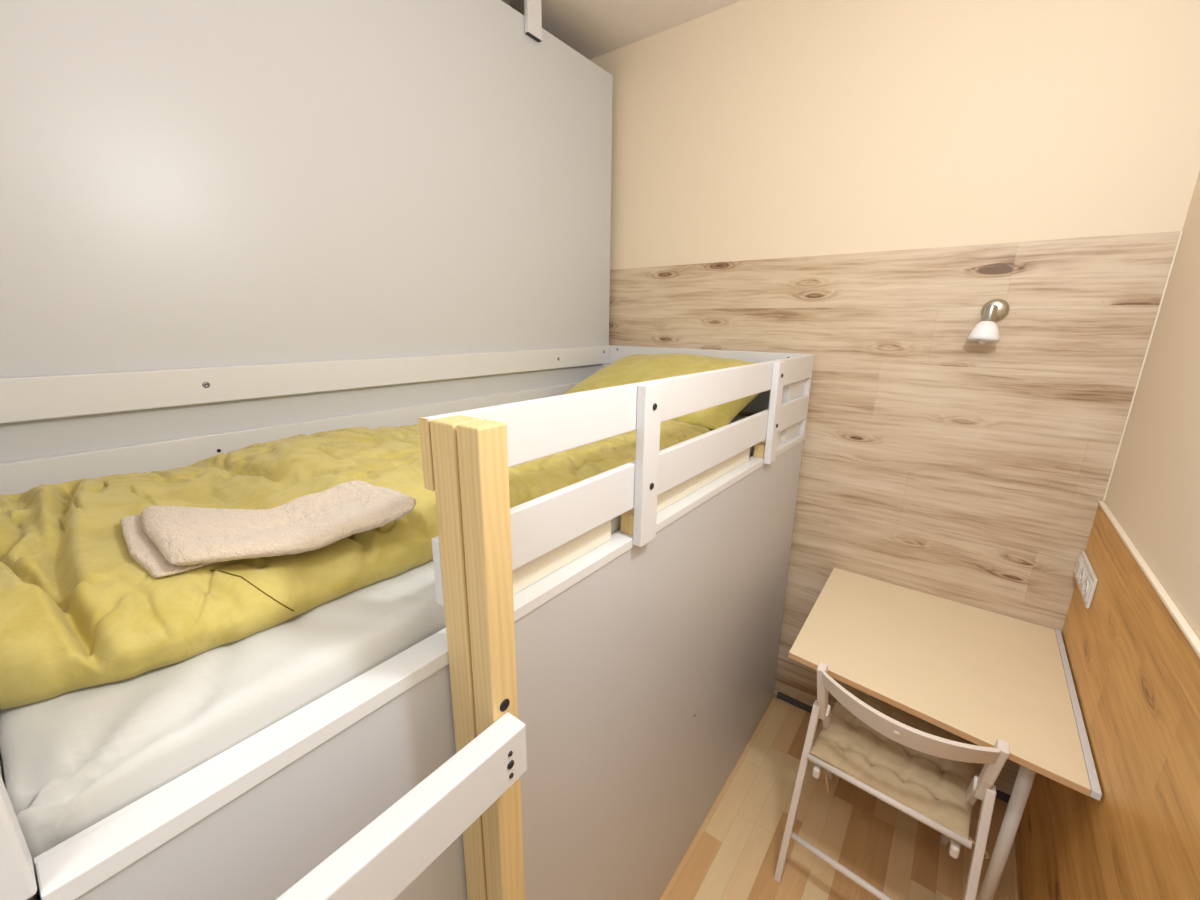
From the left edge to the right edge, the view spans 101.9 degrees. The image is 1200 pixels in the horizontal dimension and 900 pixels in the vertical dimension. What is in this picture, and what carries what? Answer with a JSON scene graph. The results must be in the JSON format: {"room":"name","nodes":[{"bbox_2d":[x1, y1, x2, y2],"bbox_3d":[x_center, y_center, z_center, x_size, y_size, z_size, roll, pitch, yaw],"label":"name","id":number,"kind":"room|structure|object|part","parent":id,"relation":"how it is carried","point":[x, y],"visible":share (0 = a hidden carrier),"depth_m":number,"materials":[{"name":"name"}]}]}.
{"room":"dormitory","nodes":[
{"label":"dormitory","id":0,"kind":"room"},
{"bbox_2d":[502,0,741,59],"bbox_3d":[-0.503,-1.491,0.796,3.188,0.080,3.200,12,18,36],"label":"ceiling","id":1,"kind":"structure","parent":0,"point":[592,28],"depth_m":1.98,"materials":[{"name":"paint"}]},
{"bbox_2d":[524,0,541,41],"bbox_3d":[-0.246,-1.617,1.788,0.017,0.174,0.074,12,18,36],"label":"bracket","id":2,"kind":"object","parent":1,"relation":"hanging from","point":[532,8],"visible":1,"depth_m":1.79,"materials":[{"name":"white paint"}]},
{"bbox_2d":[659,694,1017,899],"bbox_3d":[-0.533,1.420,1.559,3.188,0.080,3.200,12,18,36],"label":"floor","id":3,"kind":"structure","parent":0,"point":[734,852],"depth_m":1.69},
{"bbox_2d":[0,0,612,462],"bbox_3d":[-0.616,-0.121,1.732,0.021,2.811,2.146,12,18,36],"label":"partition panel","id":4,"kind":"object","parent":3,"relation":"on","point":[184,183],"visible":0.39,"depth_m":1.28,"materials":[{"name":"grey plastic"}]},
{"bbox_2d":[0,345,813,899],"bbox_3d":[-0.181,0.553,1.525,1.132,1.621,2.214,12,18,36],"label":"bunk bed","id":5,"kind":"object","parent":3,"relation":"on","point":[587,695],"visible":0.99,"depth_m":0.91,"materials":[{"name":"grey wood"}]},
{"bbox_3d":[-0.465,0.192,0.334,0.044,0.320,0.044,12,18,36],"label":"corner post","id":6,"kind":"part","parent":5,"relation":"part of","materials":[{"name":"white paint"}]},
{"bbox_3d":[-0.592,-0.282,1.682,0.024,0.086,2.075,12,18,36],"label":"wall rail","id":7,"kind":"part","parent":5,"relation":"part of","materials":[{"name":"white paint"}]},
{"bbox_2d":[0,417,753,899],"bbox_3d":[-0.218,0.078,1.475,0.929,0.129,2.073,12,18,36],"label":"mattress","id":8,"kind":"object","parent":5,"relation":"on","point":[72,760],"visible":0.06,"depth_m":0.51,"materials":[{"name":"white fabric"}]},
{"bbox_2d":[0,420,711,709],"bbox_3d":[-0.355,0.007,1.242,0.815,0.127,1.560,12,18,36],"label":"duvet","id":9,"kind":"object","parent":8,"relation":"on","point":[77,611],"visible":0.59,"depth_m":0.69,"materials":[{"name":"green fabric"}]},
{"bbox_2d":[120,480,415,577],"bbox_3d":[-0.487,0.105,0.720,0.397,0.063,0.215,-7,16,-25],"label":"folded towel","id":10,"kind":"object","parent":9,"relation":"on","point":[163,540],"visible":1,"depth_m":0.68,"materials":[{"name":"beige fabric"}]},
{"bbox_2d":[563,354,759,429],"bbox_3d":[0.268,-0.267,1.992,0.800,0.235,0.536,13,19,39],"label":"pillow","id":11,"kind":"object","parent":8,"relation":"on","point":[635,368],"visible":0.43,"depth_m":1.93,"materials":[{"name":"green fabric"}]},
{"bbox_3d":[0.159,0.185,1.214,0.007,0.098,2.070,12,18,36],"label":"rail","id":12,"kind":"part","parent":5,"relation":"part of","materials":[{"name":"white wood"}]},
{"bbox_3d":[-0.212,0.006,0.597,0.018,0.091,0.002,12,18,36],"label":"rail","id":13,"kind":"part","parent":5,"relation":"part of","materials":[{"name":"brown wood"}]},
{"bbox_3d":[-0.181,0.746,0.789,0.046,1.620,0.044,12,18,36],"label":"ladder post","id":14,"kind":"part","parent":5,"relation":"part of","materials":[{"name":"brown wood"}]},
{"bbox_3d":[-0.143,0.754,0.761,0.039,1.621,0.043,12,18,36],"label":"ladder post","id":15,"kind":"part","parent":5,"relation":"part of","materials":[{"name":"brown wood"}]},
{"bbox_3d":[-0.090,0.194,0.870,0.016,0.052,0.355,12,18,36],"label":"rail","id":16,"kind":"part","parent":5,"relation":"part of","materials":[{"name":"white wood"}]},
{"bbox_3d":[0.304,-0.161,1.253,0.017,0.090,1.702,12,18,36],"label":"guard rail","id":17,"kind":"part","parent":5,"relation":"part of","materials":[{"name":"white paint"}]},
{"bbox_3d":[0.302,-0.005,1.294,0.017,0.095,1.702,12,18,36],"label":"guard rail","id":18,"kind":"part","parent":5,"relation":"part of","materials":[{"name":"white paint"}]},
{"bbox_3d":[0.280,0.074,1.340,0.016,0.052,0.675,12,18,36],"label":"rail","id":19,"kind":"part","parent":5,"relation":"part of","materials":[{"name":"white wood"}]},
{"bbox_3d":[0.666,-0.051,1.831,0.016,0.052,0.410,12,18,36],"label":"rail","id":20,"kind":"part","parent":5,"relation":"part of","materials":[{"name":"white wood"}]},
{"bbox_3d":[0.725,-0.176,1.901,0.074,0.260,0.188,12,18,36],"label":"corner post","id":21,"kind":"part","parent":5,"relation":"part of","materials":[{"name":"white paint"}]},
{"bbox_3d":[0.813,-0.222,1.958,0.051,0.322,0.025,12,18,36],"label":"corner post","id":22,"kind":"part","parent":5,"relation":"part of","materials":[{"name":"white paint"}]},
{"bbox_2d":[774,662,1009,899],"bbox_3d":[0.899,1.000,1.519,0.477,0.780,0.564,12,18,36],"label":"folding chair","id":23,"kind":"object","parent":3,"relation":"on","point":[982,787],"visible":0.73,"depth_m":1.26,"materials":[{"name":"white paint"}]},
{"bbox_3d":[0.619,1.075,1.527,0.132,0.626,0.027,-10,18,-36],"label":"leg","id":24,"kind":"part","parent":23,"relation":"part of","materials":[{"name":"white paint"}]},
{"bbox_3d":[0.802,1.039,1.706,0.018,0.607,0.408,12,18,36],"label":"leg","id":25,"kind":"part","parent":23,"relation":"part of","materials":[{"name":"white paint"}]},
{"bbox_2d":[810,686,989,859],"bbox_3d":[0.918,0.962,1.497,0.439,0.139,0.398,12,18,36],"label":"seat cushion","id":26,"kind":"object","parent":23,"relation":"on","point":[934,787],"visible":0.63,"depth_m":1.42,"materials":[{"name":"beige fabric"}]},
{"bbox_3d":[0.768,0.702,1.254,0.400,0.072,0.112,13,19,39],"label":"backrest","id":27,"kind":"part","parent":23,"relation":"part of","materials":[{"name":"white paint"}]},
{"bbox_3d":[1.081,1.104,1.470,0.018,0.607,0.408,12,18,36],"label":"leg","id":28,"kind":"part","parent":23,"relation":"part of","materials":[{"name":"white paint"}]},
{"bbox_3d":[0.948,1.151,1.249,0.024,0.626,0.136,8,17,27],"label":"leg","id":29,"kind":"part","parent":23,"relation":"part of","materials":[{"name":"white paint"}]},
{"bbox_2d":[788,567,1101,899],"bbox_3d":[1.040,0.984,1.655,0.708,0.746,0.746,12,18,36],"label":"desk","id":30,"kind":"object","parent":3,"relation":"on","point":[979,676],"visible":1,"depth_m":1.45,"materials":[{"name":"brown wood"}]},
{"bbox_3d":[1.083,1.085,1.315,0.031,0.725,0.044,-8,17,-29],"label":"leg","id":31,"kind":"part","parent":30,"relation":"part of","materials":[{"name":"white paint"}]},
{"bbox_2d":[590,0,1199,694],"bbox_3d":[0.422,-0.339,2.372,3.188,2.930,0.100,12,18,36],"label":"wall","id":32,"kind":"structure","parent":0,"point":[743,130],"depth_m":1.65,"materials":[{"name":"beige paint"}]},
{"bbox_2d":[777,692,1010,802],"bbox_3d":[1.201,1.243,2.083,0.876,0.032,0.018,12,18,36],"label":"baseboard","id":33,"kind":"structure","parent":32,"relation":"attached to","point":[1000,795],"depth_m":2.26,"materials":[{"name":"brown wood"}]},
{"bbox_2d":[609,231,1180,794],"bbox_3d":[0.781,0.192,2.152,1.987,1.957,0.010,12,18,36],"label":"cladding","id":34,"kind":"object","parent":32,"relation":"attached to","point":[936,461],"visible":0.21,"depth_m":1.73,"materials":[{"name":"brown wood"}]},
{"bbox_2d":[967,299,1009,343],"bbox_3d":[1.244,-0.411,1.560,0.095,0.143,0.104,12,18,36],"label":"wall lamp","id":35,"kind":"object","parent":34,"relation":"attached to","point":[994,310],"visible":1,"depth_m":1.55,"materials":[{"name":"silver metal"}]},
{"bbox_3d":[1.234,-0.381,1.564,0.086,0.066,0.086,12,18,36],"label":"lamp shade","id":36,"kind":"part","parent":35,"relation":"part of","materials":[{"name":"white glass"}]},
{"bbox_3d":[1.236,-0.373,1.567,0.025,0.066,0.025,12,18,36],"label":"bulb","id":37,"kind":"part","parent":35,"relation":"part of","materials":[{"name":"white plastic"}]},
{"bbox_2d":[982,305,997,321],"bbox_3d":[1.243,-0.434,1.553,0.035,0.057,0.037,12,18,36],"label":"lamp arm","id":38,"kind":"object","parent":35,"relation":"attached to","point":[990,312],"depth_m":1.54,"materials":[{"name":"silver metal"}]},
{"bbox_2d":[1103,231,1182,500],"bbox_3d":[1.571,-0.217,1.417,0.004,0.777,0.004,12,18,36],"label":"trim","id":39,"kind":"structure","parent":32,"relation":"attached to","point":[1181,232],"depth_m":1.41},
{"bbox_2d":[1104,171,1199,639],"bbox_3d":[0.679,0.224,0.236,0.100,2.930,3.100,12,18,36],"label":"wall","id":40,"kind":"structure","parent":0,"point":[1153,493],"depth_m":1.17,"materials":[{"name":"beige paint"}]},
{"bbox_2d":[1015,505,1199,899],"bbox_3d":[0.986,0.934,0.946,0.010,1.202,1.888,12,18,36],"label":"cladding","id":41,"kind":"object","parent":40,"relation":"attached to","point":[1135,673],"visible":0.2,"depth_m":1.03,"materials":[{"name":"brown wood"}]},
{"bbox_2d":[1074,551,1097,608],"bbox_3d":[1.479,0.391,1.488,0.016,0.095,0.233,12,18,36],"label":"wall socket plate","id":42,"kind":"object","parent":41,"relation":"attached to","point":[1085,576],"visible":1,"depth_m":1.45,"materials":[{"name":"white plastic"}]},
{"bbox_3d":[1.523,0.375,1.548,0.004,0.060,0.062,12,18,36],"label":"frame","id":43,"kind":"part","parent":42,"relation":"part of","materials":[{"name":"white plastic"}]},
{"bbox_3d":[1.477,0.390,1.489,0.004,0.060,0.062,12,18,36],"label":"frame","id":44,"kind":"part","parent":42,"relation":"part of","materials":[{"name":"white plastic"}]},
{"bbox_3d":[1.431,0.405,1.431,0.004,0.060,0.062,12,18,36],"label":"frame","id":45,"kind":"part","parent":42,"relation":"part of","materials":[{"name":"white plastic"}]},
{"bbox_2d":[1098,501,1199,658],"bbox_3d":[0.991,0.348,0.792,0.013,0.008,1.888,12,18,36],"label":"trim","id":46,"kind":"structure","parent":40,"relation":"attached to","point":[1192,638],"depth_m":1.02,"materials":[{"name":"white wood"}]}
]}

